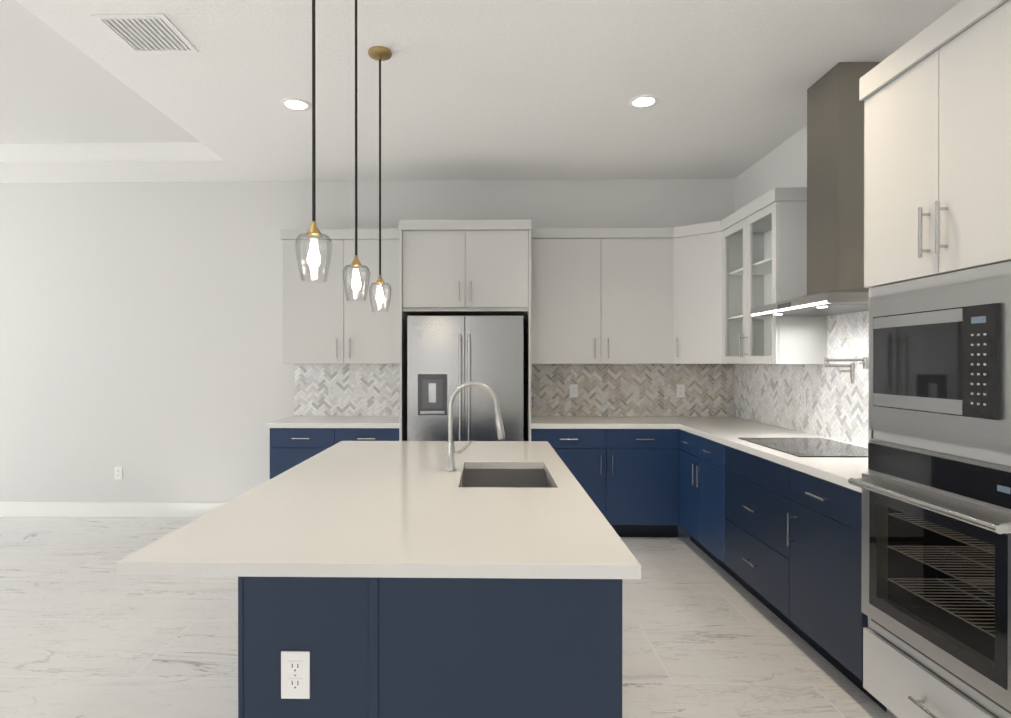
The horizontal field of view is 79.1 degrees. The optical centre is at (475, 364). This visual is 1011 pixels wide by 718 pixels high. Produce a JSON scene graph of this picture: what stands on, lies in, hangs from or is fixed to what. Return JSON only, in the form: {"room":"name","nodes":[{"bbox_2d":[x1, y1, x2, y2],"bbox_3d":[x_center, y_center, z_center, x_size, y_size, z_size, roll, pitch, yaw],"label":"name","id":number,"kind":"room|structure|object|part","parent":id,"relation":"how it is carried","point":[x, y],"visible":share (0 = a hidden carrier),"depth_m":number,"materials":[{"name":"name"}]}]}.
{"room":"kitchen","nodes":[
{"label":"kitchen","id":0,"kind":"room"},
{"bbox_2d":[0,179,731,502],"bbox_3d":[-3.088,-0.231,5.604,11.085,3.230,0.160,0,0,1],"label":"wall","id":1,"kind":"structure","parent":0,"point":[142,335],"depth_m":5.52,"materials":[{"name":"white paint"}]},
{"bbox_2d":[0,502,224,517],"bbox_3d":[-5.037,1.317,5.557,6.808,0.135,0.019,0,0,1],"label":"baseboard","id":2,"kind":"structure","parent":1,"relation":"attached to","point":[110,509],"depth_m":5.50,"materials":[{"name":"white"}]},
{"bbox_2d":[114,467,121,478],"bbox_3d":[-3.237,0.984,5.527,0.070,0.115,0.007,0,0,1],"label":"outlet","id":3,"kind":"object","parent":1,"relation":"attached to","point":[117,472],"visible":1,"depth_m":5.53,"materials":[{"name":"white plastic"}]},
{"bbox_2d":[281,229,398,363],"bbox_3d":[-1.119,-0.572,5.299,1.051,1.135,0.368,0,0,1],"label":"upper cabinet","id":4,"kind":"object","parent":1,"relation":"attached to","point":[325,322],"visible":0.73,"depth_m":5.15,"materials":[{"name":"white wood"}]},
{"bbox_2d":[294,364,398,415],"bbox_3d":[-1.111,0.230,5.484,1.042,0.468,0.006,0,0,1],"label":"backsplash","id":5,"kind":"structure","parent":1,"relation":"attached to","point":[380,389],"depth_m":5.48,"materials":[{"name":"white tile"}]},
{"bbox_2d":[328,384,335,396],"bbox_3d":[-1.289,0.237,5.480,0.070,0.115,0.007,0,0,1],"label":"outlet","id":6,"kind":"object","parent":5,"relation":"attached to","point":[331,390],"visible":1,"depth_m":5.48,"materials":[{"name":"white plastic"}]},
{"bbox_2d":[531,227,670,363],"bbox_3d":[1.048,-0.572,5.276,1.212,1.135,0.331,0,0,1],"label":"upper cabinet","id":7,"kind":"object","parent":1,"relation":"attached to","point":[599,295],"depth_m":5.11,"materials":[{"name":"white wood"}]},
{"bbox_2d":[531,364,733,416],"bbox_3d":[1.365,0.230,5.435,1.839,0.468,0.006,0,0,1],"label":"backsplash","id":8,"kind":"structure","parent":1,"relation":"attached to","point":[627,389],"depth_m":5.43,"materials":[{"name":"white tile"}]},
{"bbox_2d":[570,384,577,396],"bbox_3d":[0.869,0.237,5.438,0.070,0.115,0.007,0,0,1],"label":"outlet","id":9,"kind":"object","parent":8,"relation":"attached to","point":[573,390],"visible":1,"depth_m":5.44,"materials":[{"name":"white plastic"}]},
{"bbox_2d":[677,384,684,396],"bbox_3d":[1.817,0.237,5.420,0.070,0.115,0.007,0,0,1],"label":"outlet","id":10,"kind":"object","parent":8,"relation":"attached to","point":[680,390],"visible":1,"depth_m":5.42,"materials":[{"name":"white plastic"}]},
{"bbox_2d":[683,215,730,363],"bbox_3d":[1.814,-0.571,5.107,0.321,1.135,0.639,0,0,1],"label":"upper cabinet","id":11,"kind":"object","parent":1,"relation":"attached to","point":[692,294],"depth_m":4.91,"materials":[{"name":"white wood"}]},
{"bbox_2d":[0,517,891,717],"bbox_3d":[-3.098,1.431,1.004,10.925,0.060,9.370,0,0,1],"label":"floor","id":12,"kind":"structure","parent":0,"point":[86,631],"depth_m":3.09,"materials":[{"name":"stone"}]},
{"bbox_2d":[266,416,398,478],"bbox_3d":[-1.130,0.926,5.151,1.067,0.920,0.676,0,0,1],"label":"base cabinet","id":13,"kind":"object","parent":12,"relation":"on","point":[295,440],"visible":0.38,"depth_m":4.85,"materials":[{"name":"blue wood"}]},
{"bbox_2d":[238,465,621,717],"bbox_3d":[-0.075,0.952,2.605,0.981,0.886,2.227,0,0,1],"label":"kitchen island","id":14,"kind":"object","parent":12,"relation":"on","point":[309,647],"depth_m":1.50,"materials":[{"name":"blue wood"}]},
{"bbox_2d":[117,441,640,580],"bbox_3d":[-0.216,0.494,2.610,1.268,0.038,2.280,0,0,1],"label":"island countertop","id":15,"kind":"structure","parent":14,"relation":"on","point":[351,510],"depth_m":1.79,"materials":[{"name":"white stone"}]},
{"bbox_2d":[445,381,504,471],"bbox_3d":[-0.005,0.275,2.725,0.271,0.399,0.054,0,0,1],"label":"faucet","id":16,"kind":"object","parent":15,"relation":"on","point":[451,453],"visible":1,"depth_m":2.71,"materials":[{"name":"silver metal"}]},
{"bbox_2d":[399,220,530,440],"bbox_3d":[-0.079,0.128,5.118,1.034,2.515,0.696,0,0,1],"label":"tall cabinet","id":17,"kind":"object","parent":12,"relation":"on","point":[464,267],"visible":0.83,"depth_m":4.80,"materials":[{"name":"white wood"}]},
{"bbox_2d":[407,316,522,440],"bbox_3d":[-0.078,0.504,5.067,0.905,1.765,0.741,0,0,1],"label":"refrigerator","id":18,"kind":"object","parent":12,"relation":"on","point":[447,356],"visible":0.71,"depth_m":4.75,"materials":[{"name":"grey metal"}]},
{"bbox_2d":[531,429,678,536],"bbox_3d":[1.030,0.946,5.128,1.182,0.880,0.639,0,0,1],"label":"base cabinet","id":19,"kind":"object","parent":12,"relation":"on","point":[631,476],"depth_m":4.81,"materials":[{"name":"blue wood"}]},
{"bbox_2d":[531,416,674,428],"bbox_3d":[1.009,0.486,5.122,1.140,0.040,0.647,0,0,1],"label":"countertop","id":20,"kind":"structure","parent":19,"relation":"on","point":[537,422],"depth_m":4.90,"materials":[{"name":"stone"}]},
{"bbox_2d":[667,417,867,492],"bbox_3d":[1.909,0.490,3.934,0.706,0.040,2.987,0,0,1],"label":"countertop","id":21,"kind":"structure","parent":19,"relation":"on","point":[730,431],"depth_m":3.68,"materials":[{"name":"stone"}]},
{"bbox_2d":[738,438,867,456],"bbox_3d":[1.917,0.469,3.488,0.525,0.006,0.760,0,0,1],"label":"cooktop","id":22,"kind":"object","parent":21,"relation":"in","point":[810,447],"visible":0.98,"depth_m":3.42,"materials":[{"name":"black glass"}]},
{"bbox_2d":[679,429,722,567],"bbox_3d":[1.928,0.949,4.329,0.683,0.880,0.918,0,0,1],"label":"base cabinet","id":23,"kind":"object","parent":12,"relation":"on","point":[700,458],"depth_m":4.29,"materials":[{"name":"blue wood"}]},
{"bbox_2d":[723,445,786,620],"bbox_3d":[1.911,0.952,3.453,0.683,0.880,0.833,0,0,1],"label":"base cabinet","id":24,"kind":"object","parent":12,"relation":"on","point":[754,487],"depth_m":3.44,"materials":[{"name":"blue wood"}]},
{"bbox_2d":[783,467,886,711],"bbox_3d":[1.897,0.955,2.739,0.683,0.880,0.595,0,0,1],"label":"base cabinet","id":25,"kind":"object","parent":12,"relation":"on","point":[783,543],"depth_m":2.72,"materials":[{"name":"blue wood"}]},
{"bbox_2d":[848,0,1010,717],"bbox_3d":[1.837,0.128,2.033,0.777,2.540,0.822,0,0,1],"label":"tall cabinet","id":26,"kind":"object","parent":12,"relation":"on","point":[934,483],"visible":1,"depth_m":2.01,"materials":[{"name":"white wood"}]},
{"bbox_2d":[848,440,1010,714],"bbox_3d":[1.735,0.653,2.037,0.573,0.709,0.735,0,0,1],"label":"wall oven","id":27,"kind":"object","parent":26,"relation":"in","point":[936,571],"depth_m":1.98,"materials":[{"name":"silver metal"}]},
{"bbox_2d":[869,273,1010,453],"bbox_3d":[1.693,-0.002,2.036,0.336,0.519,0.735,0,0,1],"label":"microwave","id":28,"kind":"object","parent":26,"relation":"in","point":[940,351],"depth_m":2.00,"materials":[{"name":"grey metal"}]},
{"bbox_2d":[0,0,961,182],"bbox_3d":[-3.179,-1.713,0.914,11.085,0.170,9.530,0,0,1],"label":"ceiling","id":29,"kind":"structure","parent":0,"point":[510,89],"depth_m":3.64,"materials":[{"name":"paint"}]},
{"bbox_2d":[91,14,198,53],"bbox_3d":[-1.625,-1.631,3.025,0.345,0.009,0.348,0,0,1],"label":"ceiling vent","id":30,"kind":"object","parent":29,"relation":"in","point":[146,33],"visible":0.98,"depth_m":3.01,"materials":[{"name":"white metal"}]},
{"bbox_2d":[281,98,310,110],"bbox_3d":[-1.136,-1.635,3.850,0.184,0.007,0.184,0,0,1],"label":"recessed light","id":31,"kind":"object","parent":29,"relation":"in","point":[296,104],"visible":1,"depth_m":3.84,"materials":[{"name":"white"}]},
{"bbox_2d":[295,0,331,282],"bbox_3d":[-0.527,-0.951,1.984,0.124,1.362,0.124,0,0,1],"label":"pendant light","id":32,"kind":"object","parent":29,"relation":"hanging from","point":[313,258],"visible":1,"depth_m":1.98,"materials":[{"name":"clear glass"}]},
{"bbox_2d":[342,0,369,301],"bbox_3d":[-0.515,-0.953,2.623,0.124,1.362,0.124,0,0,1],"label":"pendant light","id":33,"kind":"object","parent":29,"relation":"hanging from","point":[356,281],"visible":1,"depth_m":2.62,"materials":[{"name":"clear glass"}]},
{"bbox_2d":[368,46,391,312],"bbox_3d":[-0.503,-0.956,3.204,0.124,1.362,0.124,0,0,1],"label":"pendant light","id":34,"kind":"object","parent":29,"relation":"hanging from","point":[379,53],"visible":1,"depth_m":3.20,"materials":[{"name":"clear glass"}]},
{"bbox_2d":[629,95,658,107],"bbox_3d":[1.046,-1.635,3.808,0.184,0.007,0.184,0,0,1],"label":"recessed light","id":35,"kind":"object","parent":29,"relation":"in","point":[643,101],"visible":1,"depth_m":3.80,"materials":[{"name":"white"}]},
{"bbox_2d":[732,125,823,364],"bbox_3d":[2.282,-0.213,0.818,0.160,3.230,9.180,0,0,1],"label":"wall","id":36,"kind":"structure","parent":0,"point":[785,166],"depth_m":4.64,"materials":[{"name":"white paint"}]},
{"bbox_2d":[671,226,682,363],"bbox_3d":[1.807,-0.571,4.949,0.327,1.133,0.323,0,0,1],"label":"upper cabinet","id":37,"kind":"object","parent":36,"relation":"attached to","point":[676,232],"depth_m":5.08,"materials":[{"name":"white wood"}]},
{"bbox_2d":[731,215,770,363],"bbox_3d":[2.120,-0.571,5.101,0.331,1.135,0.639,0,0,1],"label":"upper cabinet","id":38,"kind":"object","parent":36,"relation":"attached to","point":[750,234],"depth_m":4.74,"materials":[{"name":"white wood"}]},
{"bbox_3d":[2.087,-0.569,4.380,0.367,1.135,0.922,0,0,1],"label":"glass","id":39,"kind":"part","parent":38,"relation":"part of","materials":[{"name":"clear glass"}]},
{"bbox_2d":[734,311,868,445],"bbox_3d":[2.260,0.081,3.922,0.006,0.779,2.980,0,0,1],"label":"backsplash","id":40,"kind":"structure","parent":36,"relation":"attached to","point":[837,404],"depth_m":3.99,"materials":[{"name":"white tile"}]},
{"bbox_2d":[801,391,806,407],"bbox_3d":[2.259,0.243,4.211,0.007,0.115,0.070,0,0,1],"label":"outlet","id":41,"kind":"object","parent":40,"relation":"attached to","point":[803,399],"visible":1,"depth_m":4.20,"materials":[{"name":"white plastic"}]},
{"bbox_2d":[824,357,868,382],"bbox_3d":[2.173,0.034,3.643,0.155,0.150,0.442,0,0,1],"label":"pot filler","id":42,"kind":"object","parent":40,"relation":"attached to","point":[865,362],"visible":0.9,"depth_m":3.51,"materials":[{"name":"silver metal"}]},
{"bbox_2d":[751,62,880,315],"bbox_3d":[2.006,-0.969,3.479,0.496,1.335,0.895,0,0,1],"label":"range hood","id":43,"kind":"object","parent":36,"relation":"attached to","point":[835,195],"visible":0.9,"depth_m":3.33,"materials":[{"name":"silver metal"}]}
]}

